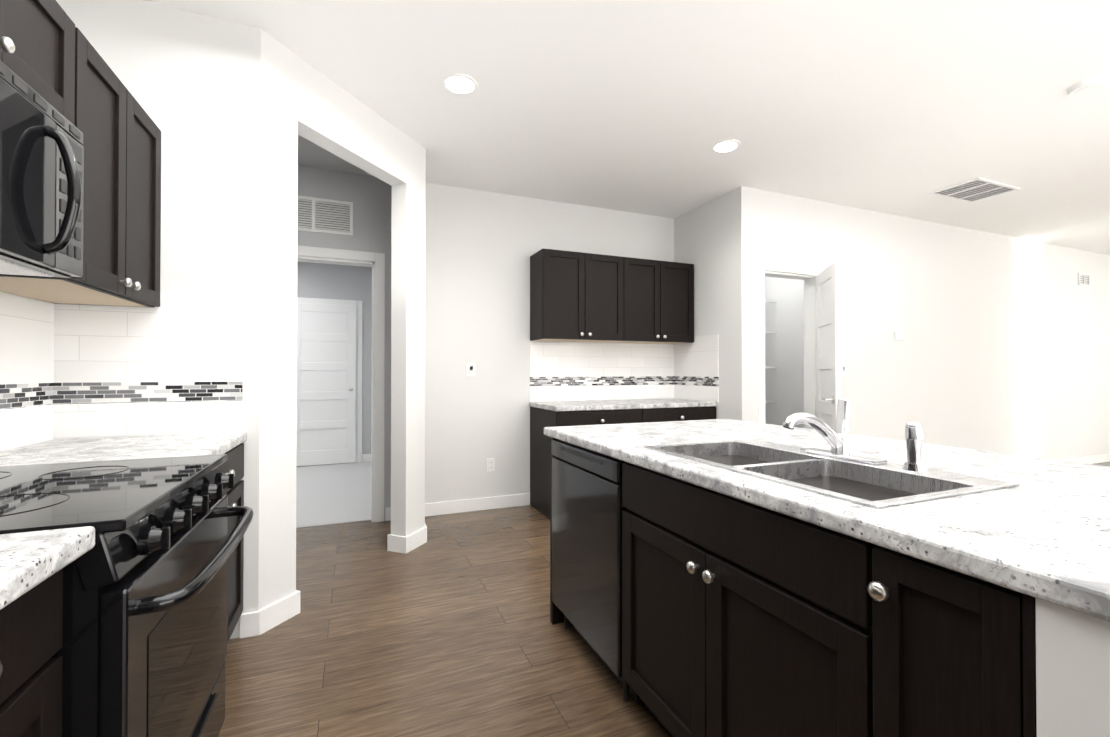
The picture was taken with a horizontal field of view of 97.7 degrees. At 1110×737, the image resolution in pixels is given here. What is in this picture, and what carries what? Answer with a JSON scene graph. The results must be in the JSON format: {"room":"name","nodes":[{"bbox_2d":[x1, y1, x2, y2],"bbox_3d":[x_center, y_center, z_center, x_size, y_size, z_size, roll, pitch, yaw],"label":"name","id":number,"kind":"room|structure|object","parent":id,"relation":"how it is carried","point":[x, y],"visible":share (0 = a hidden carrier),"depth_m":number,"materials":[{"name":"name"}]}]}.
{"room":"kitchen","nodes":[
{"label":"kitchen","id":0,"kind":"room"},
{"bbox_2d":[56,0,260,638],"bbox_3d":[-1.686,-0.175,2.113,0.710,2.740,0.120,0,0,-22],"label":"wall","id":1,"kind":"structure","parent":0,"point":[191,81],"depth_m":2.12,"materials":[{"name":"white paint"}]},
{"bbox_2d":[296,462,370,527],"bbox_3d":[-3.174,1.254,4.782,4.000,0.084,2.990,0,0,-22],"label":"floor","id":2,"kind":"structure","parent":0,"point":[327,494],"depth_m":4.66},
{"bbox_2d":[297,261,371,465],"bbox_3d":[-3.597,-0.145,5.976,3.880,2.740,0.120,0,0,-22],"label":"wall","id":3,"kind":"structure","parent":0,"point":[330,281],"depth_m":6.33,"materials":[{"name":"grey paint"}]},
{"bbox_2d":[296,303,355,465],"bbox_3d":[-2.923,0.199,6.124,0.760,2.030,0.112,0,0,-22],"label":"bedroom door","id":4,"kind":"structure","parent":3,"relation":"in","point":[326,383],"depth_m":6.16,"materials":[{"name":"white wood"}]},
{"bbox_2d":[258,29,425,610],"bbox_3d":[-1.158,-0.169,2.854,0.120,2.740,1.363,0,0,20],"label":"wall","id":5,"kind":"structure","parent":0,"point":[300,96],"depth_m":2.38,"materials":[{"name":"white paint"}]},
{"bbox_2d":[297,165,673,520],"bbox_3d":[-1.579,-0.162,3.834,6.220,2.740,0.120,0,0,-22],"label":"wall","id":6,"kind":"structure","parent":0,"point":[481,247],"depth_m":4.14,"materials":[{"name":"white paint"}]},
{"bbox_2d":[297,195,352,235],"bbox_3d":[-1.826,-1.163,3.667,0.550,0.260,0.014,0,0,-22],"label":"air vent","id":7,"kind":"object","parent":6,"relation":"in","point":[322,215],"visible":0.65,"depth_m":3.70,"materials":[{"name":"white plastic"}]},
{"bbox_2d":[297,245,384,521],"bbox_3d":[-1.823,0.145,3.730,0.960,2.125,0.152,0,0,-22],"label":"door frame","id":8,"kind":"structure","parent":6,"relation":"attached to","point":[375,261],"depth_m":3.83,"materials":[{"name":"white wood"}]},
{"bbox_2d":[467,363,474,376],"bbox_3d":[-0.713,0.010,4.119,0.075,0.118,0.009,0,0,-22],"label":"light switch","id":9,"kind":"object","parent":6,"relation":"attached to","point":[470,369],"visible":1,"depth_m":4.12,"materials":[{"name":"white plastic"}]},
{"bbox_2d":[486,458,494,471],"bbox_3d":[-0.555,0.831,4.178,0.075,0.118,0.009,0,0,-22],"label":"outlet","id":10,"kind":"object","parent":6,"relation":"attached to","point":[490,464],"visible":1,"depth_m":4.18,"materials":[{"name":"white plastic"}]},
{"bbox_2d":[530,248,633,342],"bbox_3d":[0.223,-0.623,4.332,0.829,0.750,0.332,0,0,-22],"label":"upper cabinet","id":11,"kind":"object","parent":6,"relation":"attached to","point":[582,297],"depth_m":4.18,"materials":[{"name":"brown wood"}]},
{"bbox_2d":[530,334,718,401],"bbox_3d":[0.616,-0.002,4.320,1.550,0.602,0.650,0,0,-22],"label":"backsplash","id":12,"kind":"structure","parent":6,"relation":"attached to","point":[572,371],"depth_m":4.58,"materials":[{"name":"tile"}]},
{"bbox_2d":[634,258,693,343],"bbox_3d":[0.877,-0.621,4.601,0.829,0.750,0.332,0,0,-22],"label":"upper cabinet","id":13,"kind":"object","parent":6,"relation":"attached to","point":[663,290],"depth_m":4.47,"materials":[{"name":"brown wood"}]},
{"bbox_2d":[141,0,1109,254],"bbox_3d":[2.656,-1.581,3.253,13.600,0.110,10.300,0,0,-22],"label":"ceiling","id":14,"kind":"structure","parent":0,"point":[904,108],"depth_m":2.76,"materials":[{"name":"white paint"}]},
{"bbox_2d":[442,73,477,94],"bbox_3d":[-0.515,-1.537,2.628,0.190,0.008,0.190,0,0,-22],"label":"recessed light","id":15,"kind":"object","parent":14,"relation":"in","point":[458,84],"visible":1,"depth_m":2.62,"materials":[{"name":"white plastic"}]},
{"bbox_2d":[711,139,740,152],"bbox_3d":[1.179,-1.532,3.347,0.190,0.008,0.190,0,0,-22],"label":"recessed light","id":16,"kind":"object","parent":14,"relation":"in","point":[726,146],"visible":1,"depth_m":3.34,"materials":[{"name":"white plastic"}]},
{"bbox_2d":[929,177,1020,202],"bbox_3d":[3.599,-1.523,4.166,0.600,0.012,0.370,0,0,-22],"label":"ceiling vent","id":17,"kind":"object","parent":14,"relation":"in","point":[974,190],"visible":1,"depth_m":4.16,"materials":[{"name":"white plastic"}]},
{"bbox_2d":[1067,76,1107,97],"bbox_3d":[2.889,-1.524,2.635,0.150,0.034,0.150,0,0,-22],"label":"recessed light","id":18,"kind":"object","parent":14,"relation":"attached to","point":[1087,87],"visible":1,"depth_m":2.61,"materials":[{"name":"white plastic"}]},
{"bbox_2d":[218,461,1109,736],"bbox_3d":[3.225,1.233,1.849,13.600,0.080,7.310,0,0,-22],"label":"floor","id":19,"kind":"structure","parent":0,"point":[447,629],"depth_m":2.05,"materials":[{"name":"brown wood"}]},
{"bbox_2d":[0,568,62,736],"bbox_3d":[-1.036,0.746,0.461,0.651,0.872,0.508,0,0,-22],"label":"base cabinet","id":20,"kind":"object","parent":19,"relation":"on","point":[30,667],"visible":0.77,"depth_m":0.72,"materials":[{"name":"brown wood"}]},
{"bbox_2d":[0,526,94,609],"bbox_3d":[-0.655,0.281,-0.398,0.687,0.040,2.397,0,0,-22],"label":"countertop","id":21,"kind":"structure","parent":20,"relation":"on","point":[30,560],"depth_m":0.72,"materials":[{"name":"stone"}]},
{"bbox_2d":[0,454,253,736],"bbox_3d":[-1.193,0.720,1.087,0.821,0.935,0.752,0,0,-22],"label":"range","id":22,"kind":"object","parent":19,"relation":"on","point":[142,651],"visible":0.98,"depth_m":1.00,"materials":[{"name":"black metal"}]},
{"bbox_2d":[218,443,243,643],"bbox_3d":[-1.540,0.755,1.724,0.681,0.873,0.674,0,0,-22],"label":"base cabinet","id":23,"kind":"object","parent":19,"relation":"on","point":[233,464],"visible":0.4,"depth_m":2.02,"materials":[{"name":"brown wood"}]},
{"bbox_2d":[0,432,246,465],"bbox_3d":[-1.547,0.297,1.725,0.655,0.040,0.677,0,0,-22],"label":"countertop","id":24,"kind":"structure","parent":23,"relation":"on","point":[99,449],"depth_m":1.68,"materials":[{"name":"stone"}]},
{"bbox_2d":[530,407,649,519],"bbox_3d":[0.283,0.774,4.185,0.835,0.872,0.626,0,0,-22],"label":"base cabinet","id":25,"kind":"object","parent":19,"relation":"on","point":[540,419],"depth_m":3.99,"materials":[{"name":"brown wood"}]},
{"bbox_2d":[551,439,640,701],"bbox_3d":[0.381,0.761,2.087,0.612,0.868,0.622,0,0,-22],"label":"dishwasher","id":26,"kind":"object","parent":19,"relation":"on","point":[587,507],"visible":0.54,"depth_m":1.89,"materials":[{"name":"black metal"}]},
{"bbox_2d":[650,406,715,421],"bbox_3d":[0.940,0.777,4.456,0.835,0.872,0.626,0,0,-22],"label":"base cabinet","id":27,"kind":"object","parent":19,"relation":"on","point":[682,413],"depth_m":4.19,"materials":[{"name":"brown wood"}]},
{"bbox_2d":[529,398,716,411],"bbox_3d":[0.606,0.317,4.313,1.552,0.040,0.630,0,0,-22],"label":"countertop","id":28,"kind":"structure","parent":27,"relation":"on","point":[560,406],"depth_m":4.09,"materials":[{"name":"stone"}]},
{"bbox_2d":[616,434,1011,736],"bbox_3d":[0.691,0.729,1.369,0.615,0.920,0.929,0,0,-22],"label":"base cabinet","id":29,"kind":"object","parent":19,"relation":"on","point":[789,579],"depth_m":1.28,"materials":[{"name":"brown wood"}]},
{"bbox_2d":[544,419,1109,621],"bbox_3d":[0.849,0.296,1.612,1.120,0.040,2.030,0,0,-22],"label":"countertop","id":30,"kind":"structure","parent":29,"relation":"on","point":[1082,585],"depth_m":1.12,"materials":[{"name":"white stone"}]},
{"bbox_2d":[644,439,1019,507],"bbox_3d":[0.694,0.356,1.405,0.495,0.176,0.815,0,0,-22],"label":"sink","id":31,"kind":"object","parent":30,"relation":"in","point":[862,481],"depth_m":1.33,"materials":[{"name":"silver metal"}]},
{"bbox_2d":[783,398,925,471],"bbox_3d":[0.797,0.180,1.386,0.256,0.177,0.361,0,0,-22],"label":"faucet","id":32,"kind":"object","parent":30,"relation":"on","point":[840,454],"depth_m":1.41,"materials":[{"name":"silver metal"}]},
{"bbox_2d":[824,474,1109,736],"bbox_3d":[0.880,0.726,0.909,0.615,0.920,0.292,0,0,-22],"label":"base cabinet","id":33,"kind":"object","parent":19,"relation":"on","point":[911,649],"depth_m":0.83,"materials":[{"name":"brown wood"}]},
{"bbox_2d":[1036,598,1109,736],"bbox_3d":[0.679,0.754,1.555,0.735,0.873,1.900,0,0,-22],"label":"wall","id":34,"kind":"structure","parent":19,"relation":"on","point":[1072,673],"depth_m":0.62,"materials":[{"name":"white paint"}]},
{"bbox_2d":[674,194,729,418],"bbox_3d":[1.433,-0.156,4.571,0.150,2.740,0.810,0,0,-22],"label":"wall","id":35,"kind":"structure","parent":0,"point":[699,233],"depth_m":4.42,"materials":[{"name":"white paint"}]},
{"bbox_2d":[765,276,803,427],"bbox_3d":[2.696,-0.150,5.351,0.120,2.740,1.290,0,0,-22],"label":"wall","id":36,"kind":"structure","parent":0,"point":[784,353],"depth_m":5.46,"materials":[{"name":"white paint"}]},
{"bbox_2d":[726,186,1109,459],"bbox_3d":[5.008,-0.149,5.541,7.500,2.740,0.120,0,0,-22],"label":"wall","id":37,"kind":"structure","parent":0,"point":[1003,346],"depth_m":5.10,"materials":[{"name":"white paint"}]},
{"bbox_2d":[240,453,1109,638],"bbox_3d":[1.200,1.169,5.545,12.430,0.105,4.314,0,0,-22],"label":"baseboard","id":38,"kind":"structure","parent":37,"relation":"attached to","point":[264,620],"depth_m":3.25,"materials":[{"name":"white"}]},
{"bbox_2d":[758,262,822,429],"bbox_3d":[2.057,0.154,4.314,0.760,2.115,0.136,0,0,-22],"label":"door frame","id":39,"kind":"structure","parent":37,"relation":"attached to","point":[808,275],"depth_m":4.37,"materials":[{"name":"white wood"}]},
{"bbox_2d":[815,261,843,430],"bbox_3d":[2.284,0.183,4.068,0.151,2.030,0.625,0,0,16],"label":"pantry door","id":40,"kind":"structure","parent":37,"relation":"in","point":[827,329],"depth_m":4.00,"materials":[{"name":"white wood"}]},
{"bbox_2d":[841,364,845,375],"bbox_3d":[2.684,0.013,4.513,0.075,0.118,0.009,0,0,-22],"label":"light switch","id":41,"kind":"object","parent":37,"relation":"attached to","point":[843,369],"visible":0.9,"depth_m":4.51,"materials":[{"name":"white plastic"}]},
{"bbox_2d":[894,331,903,339],"bbox_3d":[3.408,-0.329,4.806,0.120,0.090,0.024,0,0,-22],"label":"thermostat","id":42,"kind":"object","parent":37,"relation":"attached to","point":[898,335],"visible":0.96,"depth_m":4.79,"materials":[{"name":"white plastic"}]},
{"bbox_2d":[1078,273,1089,286],"bbox_3d":[6.762,-1.134,6.200,0.280,0.160,0.012,0,0,-22],"label":"air vent","id":43,"kind":"object","parent":37,"relation":"in","point":[1083,279],"visible":0.98,"depth_m":6.19,"materials":[{"name":"white plastic"}]},
{"bbox_3d":[-0.984,-0.197,-0.680,0.120,2.740,5.820,0,0,-22],"label":"wall","id":44,"kind":"structure","parent":0,"visible":0},
{"bbox_2d":[0,0,74,124],"bbox_3d":[-1.407,-0.856,1.011,0.377,0.316,0.756,0,0,-22],"label":"upper cabinet","id":45,"kind":"object","parent":44,"relation":"attached to","point":[37,46],"visible":0.88,"depth_m":1.28,"materials":[{"name":"brown wood"}]},
{"bbox_2d":[0,61,83,277],"bbox_3d":[-1.377,-0.477,1.020,0.442,0.432,0.748,0,0,-22],"label":"microwave","id":46,"kind":"object","parent":45,"relation":"attached to","point":[41,182],"visible":1,"depth_m":1.22,"materials":[{"name":"black metal"}]},
{"bbox_2d":[0,27,160,307],"bbox_3d":[-1.682,-0.633,1.676,0.377,0.750,0.674,0,0,-22],"label":"upper cabinet","id":47,"kind":"object","parent":44,"relation":"attached to","point":[117,127],"visible":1,"depth_m":1.68,"materials":[{"name":"brown wood"}]},
{"bbox_2d":[0,291,242,450],"bbox_3d":[-0.960,-0.033,0.264,0.645,0.602,3.850,0,0,-22],"label":"backsplash","id":48,"kind":"structure","parent":44,"relation":"attached to","point":[172,364],"depth_m":2.00,"materials":[{"name":"tile"}]}
]}

